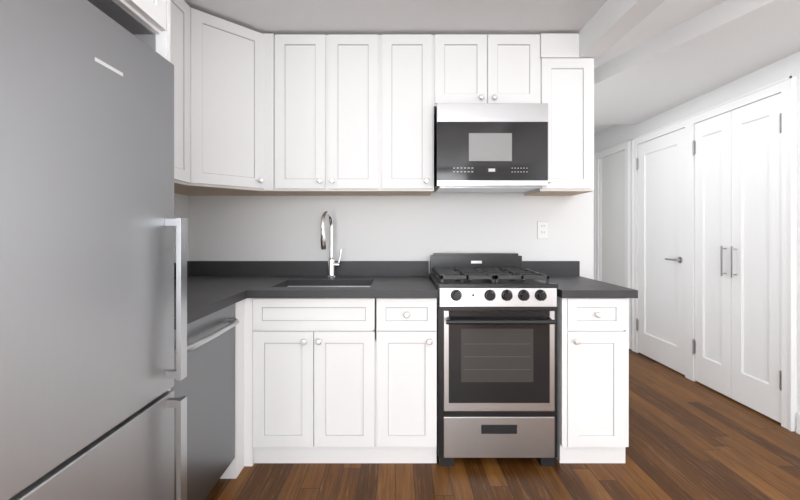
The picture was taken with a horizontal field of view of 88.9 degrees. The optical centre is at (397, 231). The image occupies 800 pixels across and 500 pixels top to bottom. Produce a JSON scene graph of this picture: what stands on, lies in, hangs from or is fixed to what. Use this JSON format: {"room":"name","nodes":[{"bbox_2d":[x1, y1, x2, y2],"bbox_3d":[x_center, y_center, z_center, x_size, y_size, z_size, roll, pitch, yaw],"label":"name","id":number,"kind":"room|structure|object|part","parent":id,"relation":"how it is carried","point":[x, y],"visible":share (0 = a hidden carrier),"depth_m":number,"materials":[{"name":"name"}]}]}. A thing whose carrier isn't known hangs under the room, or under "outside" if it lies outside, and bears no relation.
{"room":"kitchen","nodes":[
{"label":"kitchen","id":0,"kind":"room"},
{"bbox_2d":[174,193,188,262],"bbox_3d":[-1.460,0.003,-0.125,0.100,2.395,5.950,0,0,0],"label":"wall","id":1,"kind":"structure","parent":0,"point":[181,205],"depth_m":2.66,"materials":[{"name":"white paint"}]},
{"bbox_2d":[87,0,174,39],"bbox_3d":[-1.067,-0.900,1.094,0.684,0.560,0.372,0,0,0],"label":"upper cabinet","id":2,"kind":"object","parent":1,"relation":"attached to","point":[145,19],"depth_m":1.21,"materials":[{"name":"white wood"}]},
{"bbox_2d":[141,0,194,187],"bbox_3d":[-1.226,-0.714,1.745,0.366,0.933,0.887,0,0,0],"label":"upper cabinet","id":3,"kind":"object","parent":1,"relation":"attached to","point":[180,51],"depth_m":2.08,"materials":[{"name":"white wood"}]},
{"bbox_2d":[174,261,189,278],"bbox_3d":[-1.399,0.245,2.025,0.020,0.100,1.446,0,0,0],"label":"backsplash","id":4,"kind":"structure","parent":1,"relation":"attached to","point":[188,262],"depth_m":2.69,"materials":[{"name":"black stone"}]},
{"bbox_2d":[174,9,278,195],"bbox_3d":[-1.075,-0.714,2.413,0.668,0.933,0.669,0,0,0],"label":"upper cabinet","id":5,"kind":"object","parent":1,"relation":"attached to","point":[256,113],"depth_m":2.30,"materials":[{"name":"white wood"}]},
{"bbox_2d":[320,211,341,278],"bbox_3d":[-0.419,0.082,2.560,0.108,0.426,0.210,0,0,0],"label":"faucet","id":6,"kind":"object","parent":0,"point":[332,264],"depth_m":2.61,"materials":[{"name":"silver metal"}]},
{"bbox_2d":[189,191,593,278],"bbox_3d":[-0.095,0.003,2.800,2.830,2.395,0.100,0,0,0],"label":"wall","id":7,"kind":"structure","parent":0,"point":[287,228],"depth_m":2.75,"materials":[{"name":"white paint"}]},
{"bbox_2d":[271,33,394,195],"bbox_3d":[-0.444,-0.714,2.565,0.810,0.933,0.366,0,0,0],"label":"upper cabinet","id":8,"kind":"object","parent":7,"relation":"attached to","point":[333,95],"depth_m":2.43,"materials":[{"name":"white wood"}]},
{"bbox_2d":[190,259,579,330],"bbox_3d":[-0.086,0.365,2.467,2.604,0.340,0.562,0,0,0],"label":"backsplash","id":9,"kind":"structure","parent":7,"relation":"attached to","point":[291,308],"depth_m":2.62,"materials":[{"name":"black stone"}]},
{"bbox_2d":[395,34,434,195],"bbox_3d":[0.019,-0.714,2.587,0.391,0.933,0.323,0,0,0],"label":"upper cabinet","id":10,"kind":"object","parent":7,"relation":"attached to","point":[414,53],"depth_m":2.43,"materials":[{"name":"white wood"}]},
{"bbox_2d":[435,34,498,109],"bbox_3d":[0.403,-0.968,2.587,0.377,0.425,0.323,0,0,0],"label":"upper cabinet","id":11,"kind":"object","parent":7,"relation":"attached to","point":[466,65],"depth_m":2.43,"materials":[{"name":"white wood"}]},
{"bbox_2d":[434,103,547,192],"bbox_3d":[0.545,-0.502,2.549,0.640,0.481,0.395,0,0,0],"label":"over-the-range microwave","id":12,"kind":"object","parent":11,"relation":"attached to","point":[490,147],"visible":1,"depth_m":2.35,"materials":[{"name":"silver metal"}]},
{"bbox_3d":[0.545,-0.467,2.363,0.640,0.337,0.022,0,0,0],"label":"glass","id":13,"kind":"part","parent":12,"relation":"part of","materials":[{"name":"black glass"}]},
{"bbox_2d":[499,33,542,102],"bbox_3d":[0.660,-0.968,2.587,0.378,0.425,0.323,0,0,0],"label":"upper cabinet","id":14,"kind":"object","parent":7,"relation":"attached to","point":[520,55],"depth_m":2.43,"materials":[{"name":"white wood"}]},
{"bbox_2d":[537,221,547,238],"bbox_3d":[0.975,-0.013,2.746,0.073,0.118,0.008,0,0,0],"label":"electrical outlet","id":15,"kind":"object","parent":7,"relation":"attached to","point":[542,229],"visible":1,"depth_m":2.74,"materials":[{"name":"white plastic"}]},
{"bbox_2d":[524,33,593,195],"bbox_3d":[1.012,-0.714,2.587,0.326,0.933,0.323,0,0,0],"label":"upper cabinet","id":16,"kind":"object","parent":7,"relation":"attached to","point":[568,79],"depth_m":2.43,"materials":[{"name":"white wood"}]},
{"bbox_2d":[184,0,726,133],"bbox_3d":[0.495,-1.245,1.200,4.210,0.100,8.600,0,0,0],"label":"ceiling","id":17,"kind":"structure","parent":0,"point":[381,17],"depth_m":2.26,"materials":[{"name":"paint"}]},
{"bbox_2d":[578,0,664,61],"bbox_3d":[1.140,-1.117,-0.125,0.120,0.155,5.750,0,0,0],"label":"ceiling beam","id":18,"kind":"structure","parent":17,"relation":"attached to","point":[607,26],"depth_m":2.12,"materials":[{"name":"white paint"}]},
{"bbox_2d":[594,0,799,124],"bbox_3d":[1.860,-1.137,1.910,1.080,0.115,4.380,0,0,0],"label":"soffit ceiling","id":19,"kind":"structure","parent":17,"relation":"attached to","point":[719,45],"depth_m":2.57,"materials":[{"name":"white paint"}]},
{"bbox_2d":[205,349,799,499],"bbox_3d":[0.495,1.230,1.200,4.210,0.060,8.600,0,0,0],"label":"floor","id":20,"kind":"structure","parent":0,"point":[689,439],"depth_m":2.05,"materials":[{"name":"brown wood"}]},
{"bbox_2d":[0,0,186,499],"bbox_3d":[-1.024,0.340,0.973,0.763,1.720,0.595,0,0,0],"label":"fridge","id":21,"kind":"object","parent":20,"relation":"on","point":[89,374],"visible":1,"depth_m":0.91,"materials":[{"name":"silver metal"}]},
{"bbox_2d":[170,304,238,499],"bbox_3d":[-1.067,0.769,1.677,0.679,0.861,0.605,0,0,0],"label":"dishwasher","id":22,"kind":"object","parent":20,"relation":"on","point":[206,386],"visible":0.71,"depth_m":1.70,"materials":[{"name":"silver metal"}]},
{"bbox_3d":[-0.759,0.415,1.677,0.065,0.021,0.507,0,0,0],"label":"handle","id":23,"kind":"part","parent":22,"relation":"part of","materials":[{"name":"silver metal"}]},
{"bbox_2d":[238,319,389,470],"bbox_3d":[-0.419,0.880,2.417,0.736,0.640,0.663,0,0,0],"label":"base cabinet","id":24,"kind":"object","parent":20,"relation":"on","point":[335,361],"depth_m":2.09,"materials":[{"name":"white wood"}]},
{"bbox_2d":[174,275,297,329],"bbox_3d":[-1.044,0.315,2.025,0.728,0.040,1.446,0,0,0],"label":"countertop","id":25,"kind":"structure","parent":24,"relation":"on","point":[206,294],"depth_m":2.09,"materials":[{"name":"grey stone"}]},
{"bbox_2d":[362,279,436,462],"bbox_3d":[0.011,0.768,2.417,0.376,0.865,0.663,0,0,0],"label":"base cabinet","id":26,"kind":"object","parent":20,"relation":"on","point":[410,325],"depth_m":2.09,"materials":[{"name":"white wood"}]},
{"bbox_2d":[366,275,437,298],"bbox_3d":[0.024,0.315,2.406,0.350,0.040,0.683,0,0,0],"label":"countertop","id":27,"kind":"structure","parent":26,"relation":"on","point":[384,286],"depth_m":2.13,"materials":[{"name":"grey stone"}]},
{"bbox_2d":[429,253,557,465],"bbox_3d":[0.510,0.670,2.367,0.610,1.060,0.696,0,0,0],"label":"range","id":28,"kind":"object","parent":20,"relation":"on","point":[496,355],"visible":1,"depth_m":2.08,"materials":[{"name":"silver metal"}]},
{"bbox_3d":[0.510,0.332,2.095,0.610,0.136,0.049,0,0,0],"label":"panel","id":29,"kind":"part","parent":28,"relation":"part of","materials":[{"name":"silver metal"}]},
{"bbox_3d":[0.516,1.048,2.099,0.566,0.208,0.039,0,0,0],"label":"drawer","id":30,"kind":"part","parent":28,"relation":"part of","materials":[{"name":"silver metal"}]},
{"bbox_3d":[0.516,0.658,2.099,0.566,0.513,0.039,0,0,0],"label":"door","id":31,"kind":"part","parent":28,"relation":"part of","materials":[{"name":"silver metal"}]},
{"bbox_3d":[0.515,0.636,2.076,0.514,0.468,0.006,0,0,0],"label":"door glass","id":32,"kind":"part","parent":28,"relation":"part of","materials":[{"name":"black glass"}]},
{"bbox_3d":[0.515,1.005,2.077,0.182,0.046,0.004,0,0,0],"label":"drawer pull","id":33,"kind":"part","parent":28,"relation":"part of","materials":[{"name":"black plastic"}]},
{"bbox_3d":[0.510,0.445,2.047,0.540,0.029,0.058,0,0,0],"label":"handle","id":34,"kind":"part","parent":28,"relation":"part of","materials":[{"name":"black plastic"}]},
{"bbox_2d":[557,295,628,462],"bbox_3d":[1.010,0.768,2.417,0.340,0.865,0.663,0,0,0],"label":"base cabinet","id":35,"kind":"object","parent":20,"relation":"on","point":[593,334],"depth_m":2.09,"materials":[{"name":"white wood"}]},
{"bbox_2d":[539,275,637,298],"bbox_3d":[1.022,0.315,2.406,0.386,0.040,0.683,0,0,0],"label":"countertop","id":36,"kind":"structure","parent":35,"relation":"on","point":[569,286],"depth_m":2.09,"materials":[{"name":"grey stone"}]},
{"bbox_2d":[594,51,799,413],"bbox_3d":[2.450,0.003,1.150,0.100,2.395,8.500,0,0,0],"label":"wall","id":37,"kind":"structure","parent":0,"point":[615,135],"depth_m":2.95,"materials":[{"name":"white paint"}]},
{"bbox_2d":[599,150,624,286],"bbox_3d":[2.393,0.166,4.555,0.014,2.068,0.576,0,0,0],"label":"wall","id":38,"kind":"structure","parent":37,"relation":"attached to","point":[612,219],"depth_m":4.56,"materials":[{"name":"white paint"}]},
{"bbox_2d":[594,76,796,430],"bbox_3d":[2.382,0.130,3.685,0.033,2.140,2.460,0,0,0],"label":"closet doors","id":39,"kind":"structure","parent":37,"relation":"attached to","point":[732,181],"depth_m":2.99,"materials":[{"name":"white paint"}]},
{"bbox_2d":[796,413,799,433],"bbox_3d":[2.390,1.143,-0.280,0.020,0.115,5.440,0,0,0],"label":"baseboard","id":40,"kind":"structure","parent":37,"relation":"attached to","point":[798,421],"depth_m":2.43,"materials":[{"name":"white paint"}]},
{"bbox_2d":[636,113,781,389],"bbox_3d":[2.354,0.122,3.290,0.053,1.721,1.556,0,0,0],"label":"hardware piece","id":41,"kind":"object","parent":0,"point":[679,259],"depth_m":2.96,"materials":[{"name":"silver metal"}]}
]}

